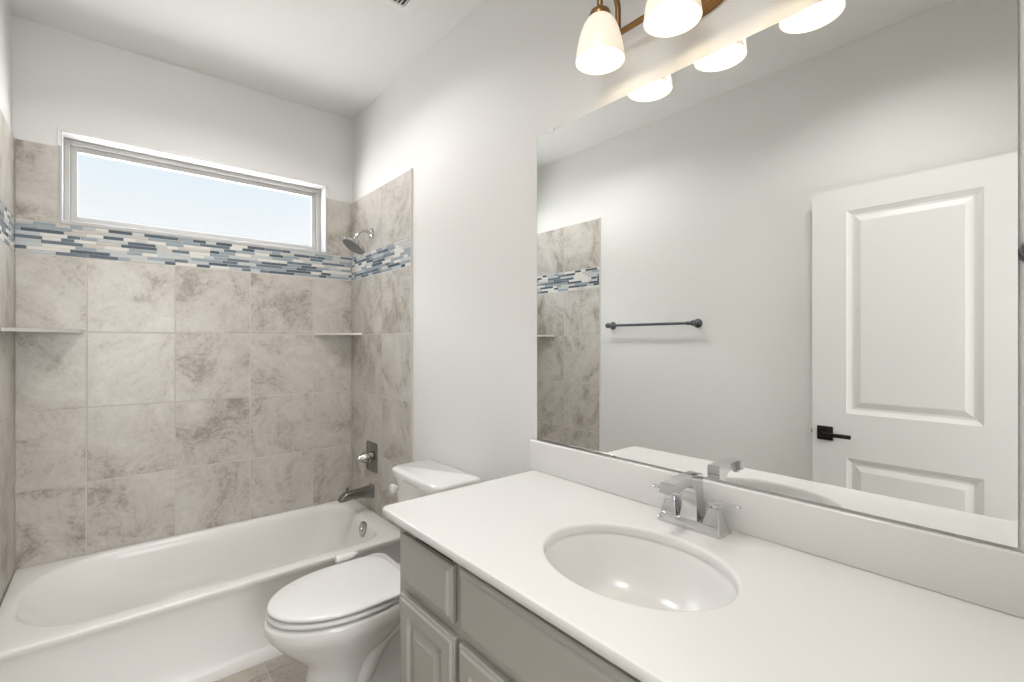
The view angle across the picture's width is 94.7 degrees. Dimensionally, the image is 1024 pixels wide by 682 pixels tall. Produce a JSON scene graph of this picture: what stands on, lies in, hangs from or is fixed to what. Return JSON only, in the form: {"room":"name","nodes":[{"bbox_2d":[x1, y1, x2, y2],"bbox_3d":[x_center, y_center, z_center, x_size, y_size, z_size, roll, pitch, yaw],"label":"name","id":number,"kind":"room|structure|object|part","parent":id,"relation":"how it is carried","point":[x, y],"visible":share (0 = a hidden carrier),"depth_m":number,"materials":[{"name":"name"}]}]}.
{"room":"bathroom","nodes":[
{"label":"bathroom","id":0,"kind":"room"},
{"bbox_2d":[0,0,14,605],"bbox_3d":[-1.238,-0.036,0.869,0.123,2.770,3.018,0,0,-40],"label":"wall","id":1,"kind":"structure","parent":0,"point":[7,140],"depth_m":1.90,"materials":[{"name":"white paint"}]},
{"bbox_2d":[1,327,84,332],"bbox_3d":[-1.967,-0.047,1.996,0.225,0.014,0.340,0,0,-40],"label":"corner shelf","id":2,"kind":"object","parent":1,"relation":"attached to","point":[25,330],"visible":1,"depth_m":1.96,"materials":[{"name":"grey stone"}]},
{"bbox_2d":[12,15,352,577],"bbox_3d":[-1.654,-0.036,2.611,1.740,2.770,0.196,0,0,-40],"label":"wall","id":3,"kind":"structure","parent":0,"point":[199,390],"depth_m":2.39,"materials":[{"name":"beige tile"}]},
{"bbox_2d":[57,127,327,254],"bbox_3d":[-1.645,-0.756,2.582,1.212,0.438,0.144,0,0,-40],"label":"window","id":4,"kind":"structure","parent":3,"relation":"in","point":[96,145],"depth_m":2.47,"materials":[{"name":"grey plastic"}]},
{"bbox_2d":[314,333,361,334],"bbox_3d":[-1.063,-0.047,2.879,0.235,0.014,0.160,0,0,-40],"label":"corner shelf","id":5,"kind":"object","parent":3,"relation":"attached to","point":[314,333],"visible":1,"depth_m":2.86,"materials":[{"name":"grey stone"}]},
{"bbox_2d":[8,0,481,119],"bbox_3d":[-0.543,-1.471,0.307,3.020,0.100,5.070,0,0,-40],"label":"ceiling","id":6,"kind":"structure","parent":0,"point":[336,57],"depth_m":2.20,"materials":[{"name":"white paint"}]},
{"bbox_2d":[379,0,420,13],"bbox_3d":[-0.469,-1.417,1.863,0.262,0.008,0.250,0,0,-40],"label":"ceiling vent","id":7,"kind":"object","parent":6,"relation":"in","point":[409,5],"visible":1,"depth_m":1.98,"materials":[{"name":"white metal"}]},
{"bbox_2d":[215,654,305,681],"bbox_3d":[-0.544,1.389,0.293,3.000,0.080,5.050,0,0,-40],"label":"floor","id":8,"kind":"structure","parent":0,"point":[282,668],"depth_m":1.92,"materials":[{"name":"tile"}]},
{"bbox_2d":[0,499,399,681],"bbox_3d":[-1.344,1.170,2.239,1.488,0.357,0.770,0,0,-40],"label":"bathtub","id":9,"kind":"object","parent":8,"relation":"on","point":[190,606],"visible":0.77,"depth_m":1.98,"materials":[{"name":"white ceramic"}]},
{"bbox_3d":[-0.822,1.034,2.599,0.029,0.083,0.084,0,0,-40],"label":"overflow plate","id":10,"kind":"part","parent":9,"relation":"part of","materials":[{"name":"silver metal"}]},
{"bbox_2d":[264,459,481,681],"bbox_3d":[-0.549,0.955,1.853,0.773,0.789,0.426,0,0,-40],"label":"toilet","id":11,"kind":"object","parent":8,"relation":"on","point":[341,621],"visible":0.6,"depth_m":1.70,"materials":[{"name":"white ceramic"}]},
{"bbox_3d":[-0.657,0.944,1.746,0.456,0.019,0.380,0,0,-40],"label":"seat","id":12,"kind":"part","parent":11,"relation":"part of","materials":[{"name":"white plastic"}]},
{"bbox_3d":[-0.645,0.919,1.755,0.480,0.018,0.380,0,0,-40],"label":"lid","id":13,"kind":"part","parent":11,"relation":"part of","materials":[{"name":"white plastic"}]},
{"bbox_3d":[-0.694,0.899,1.976,0.092,0.031,0.031,0,0,-40],"label":"lever","id":14,"kind":"part","parent":11,"relation":"part of","materials":[{"name":"white plastic"}]},
{"bbox_3d":[-0.515,0.649,2.091,0.051,0.043,0.043,0,0,-40],"label":"flush lever","id":15,"kind":"part","parent":11,"relation":"part of","materials":[{"name":"white plastic"}]},
{"bbox_3d":[-0.337,0.779,2.032,0.202,0.364,0.396,0,0,-40],"label":"tank","id":16,"kind":"part","parent":11,"relation":"part of","materials":[{"name":"white ceramic"}]},
{"bbox_3d":[-0.339,0.580,2.030,0.224,0.039,0.426,0,0,-40],"label":"tank lid","id":17,"kind":"part","parent":11,"relation":"part of","materials":[{"name":"white ceramic"}]},
{"bbox_2d":[400,527,640,681],"bbox_3d":[0.298,0.916,1.010,0.584,0.866,1.244,0,0,-40],"label":"vanity cabinet","id":18,"kind":"object","parent":8,"relation":"on","point":[456,626],"visible":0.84,"depth_m":1.02,"materials":[{"name":"grey paint"}]},
{"bbox_3d":[-0.217,0.583,1.182,0.020,0.132,0.251,0,0,-40],"label":"drawer","id":19,"kind":"part","parent":18,"relation":"part of","materials":[{"name":"grey paint"}]},
{"bbox_3d":[-0.213,0.956,1.177,0.020,0.557,0.263,0,0,-40],"label":"door","id":20,"kind":"part","parent":18,"relation":"part of","materials":[{"name":"grey paint"}]},
{"bbox_3d":[-0.029,0.956,0.961,0.020,0.557,0.269,0,0,-40],"label":"door","id":21,"kind":"part","parent":18,"relation":"part of","materials":[{"name":"grey paint"}]},
{"bbox_3d":[0.059,0.582,0.856,0.020,0.145,0.544,0,0,-40],"label":"false drawer","id":22,"kind":"part","parent":18,"relation":"part of","materials":[{"name":"grey paint"}]},
{"bbox_2d":[383,439,1023,681],"bbox_3d":[0.271,0.485,1.028,0.602,0.260,1.310,0,0,-40],"label":"countertop","id":23,"kind":"structure","parent":18,"relation":"on","point":[796,591],"depth_m":0.91,"materials":[{"name":"white stone"}]},
{"bbox_2d":[545,532,736,610],"bbox_3d":[0.257,0.547,1.003,0.332,0.132,0.419,0,0,-40],"label":"basin","id":24,"kind":"object","parent":23,"relation":"in","point":[644,569],"depth_m":1.12,"materials":[{"name":"white ceramic"}]},
{"bbox_2d":[650,471,741,539],"bbox_3d":[0.416,0.394,1.148,0.154,0.133,0.236,0,0,-40],"label":"faucet","id":25,"kind":"object","parent":23,"relation":"on","point":[690,514],"visible":1,"depth_m":1.15,"materials":[{"name":"silver metal"}]},
{"bbox_3d":[0.399,0.387,1.241,0.018,0.011,0.072,0,0,-40],"label":"lever","id":26,"kind":"part","parent":25,"relation":"part of","materials":[{"name":"silver metal"}]},
{"bbox_3d":[0.415,0.411,1.221,0.043,0.054,0.043,0,0,-40],"label":"handle","id":27,"kind":"part","parent":25,"relation":"part of","materials":[{"name":"silver metal"}]},
{"bbox_3d":[0.414,0.383,1.146,0.148,0.111,0.046,0,0,-40],"label":"spout","id":28,"kind":"part","parent":25,"relation":"part of","materials":[{"name":"silver metal"}]},
{"bbox_3d":[0.488,0.411,1.136,0.043,0.054,0.043,0,0,-40],"label":"handle","id":29,"kind":"part","parent":25,"relation":"part of","materials":[{"name":"silver metal"}]},
{"bbox_3d":[0.505,0.387,1.116,0.018,0.011,0.072,0,0,-40],"label":"lever","id":30,"kind":"part","parent":25,"relation":"part of","materials":[{"name":"silver metal"}]},
{"bbox_2d":[352,0,1023,552],"bbox_3d":[0.592,-0.036,1.203,0.131,2.770,4.872,0,0,-40],"label":"wall","id":31,"kind":"structure","parent":0,"point":[444,287],"depth_m":2.02,"materials":[{"name":"white paint"}]},
{"bbox_2d":[338,483,373,502],"bbox_3d":[-0.899,0.875,2.717,0.196,0.085,0.062,0,0,-40],"label":"tub spout","id":32,"kind":"object","parent":31,"relation":"attached to","point":[367,491],"visible":1,"depth_m":2.71,"materials":[{"name":"silver metal"}]},
{"bbox_2d":[342,228,373,254],"bbox_3d":[-0.890,-0.586,2.725,0.172,0.160,0.142,0,0,-40],"label":"shower","id":33,"kind":"object","parent":31,"relation":"attached to","point":[354,245],"visible":1,"depth_m":2.71,"materials":[{"name":"silver metal"}]},
{"bbox_3d":[-0.868,-0.622,2.744,0.105,0.068,0.019,0,0,-40],"label":"shower arm","id":34,"kind":"part","parent":33,"relation":"part of","materials":[{"name":"silver metal"}]},
{"bbox_2d":[355,441,377,472],"bbox_3d":[-0.861,0.677,2.745,0.101,0.170,0.144,0,0,-40],"label":"shower valve","id":35,"kind":"object","parent":31,"relation":"attached to","point":[370,457],"visible":1,"depth_m":2.74,"materials":[{"name":"silver metal"}]},
{"bbox_3d":[-0.864,0.677,2.743,0.093,0.062,0.062,0,0,-40],"label":"valve knob","id":36,"kind":"part","parent":35,"relation":"part of","materials":[{"name":"silver metal"}]},
{"bbox_3d":[-0.826,0.677,2.775,0.009,0.170,0.144,0,0,-40],"label":"valve plate","id":37,"kind":"part","parent":35,"relation":"part of","materials":[{"name":"silver metal"}]},
{"bbox_2d":[575,0,723,74],"bbox_3d":[0.415,-0.909,1.175,0.195,0.240,0.588,0,0,-40],"label":"vanity light","id":38,"kind":"object","parent":31,"relation":"attached to","point":[600,50],"visible":1,"depth_m":1.27,"materials":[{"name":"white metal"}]},
{"bbox_3d":[0.248,-0.851,1.328,0.138,0.124,0.138,0,0,-40],"label":"lamp shade","id":39,"kind":"part","parent":38,"relation":"part of","materials":[{"name":"white glass"}]},
{"bbox_3d":[0.248,-0.868,1.328,0.056,0.086,0.056,0,0,-40],"label":"bulb","id":40,"kind":"part","parent":38,"relation":"part of","materials":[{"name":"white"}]},
{"bbox_3d":[0.279,-0.965,1.355,0.099,0.128,0.017,0,0,-40],"label":"arm","id":41,"kind":"part","parent":38,"relation":"part of","materials":[{"name":"brown metal"}]},
{"bbox_3d":[0.393,-0.868,1.156,0.056,0.086,0.056,0,0,-40],"label":"bulb","id":42,"kind":"part","parent":38,"relation":"part of","materials":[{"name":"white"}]},
{"bbox_3d":[0.393,-0.851,1.156,0.138,0.124,0.138,0,0,-40],"label":"lamp shade","id":43,"kind":"part","parent":38,"relation":"part of","materials":[{"name":"white glass"}]},
{"bbox_2d":[530,439,1023,618],"bbox_3d":[0.494,0.408,1.216,0.018,0.106,1.310,0,0,-40],"label":"backsplash","id":44,"kind":"structure","parent":31,"relation":"attached to","point":[985,575],"depth_m":0.98,"materials":[{"name":"white stone"}]},
{"bbox_2d":[537,0,1017,547],"bbox_3d":[0.473,-0.195,1.250,0.008,1.098,1.184,0,0,-40],"label":"wall mirror","id":45,"kind":"object","parent":31,"relation":"attached to","point":[784,261],"visible":0.99,"depth_m":1.04,"materials":[{"name":"grey mirror"}]},
{"bbox_2d":[1018,242,1023,261],"bbox_3d":[0.844,-0.145,0.762,0.074,0.050,0.040,0,0,-40],"label":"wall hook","id":46,"kind":"object","parent":31,"relation":"attached to","point":[1021,248],"visible":1,"depth_m":0.77,"materials":[{"name":"grey metal"}]},
{"bbox_3d":[0.834,-0.143,0.755,0.044,0.046,0.031,0,0,-12],"label":"hook arm","id":47,"kind":"part","parent":46,"relation":"part of","materials":[{"name":"grey metal"}]}
]}

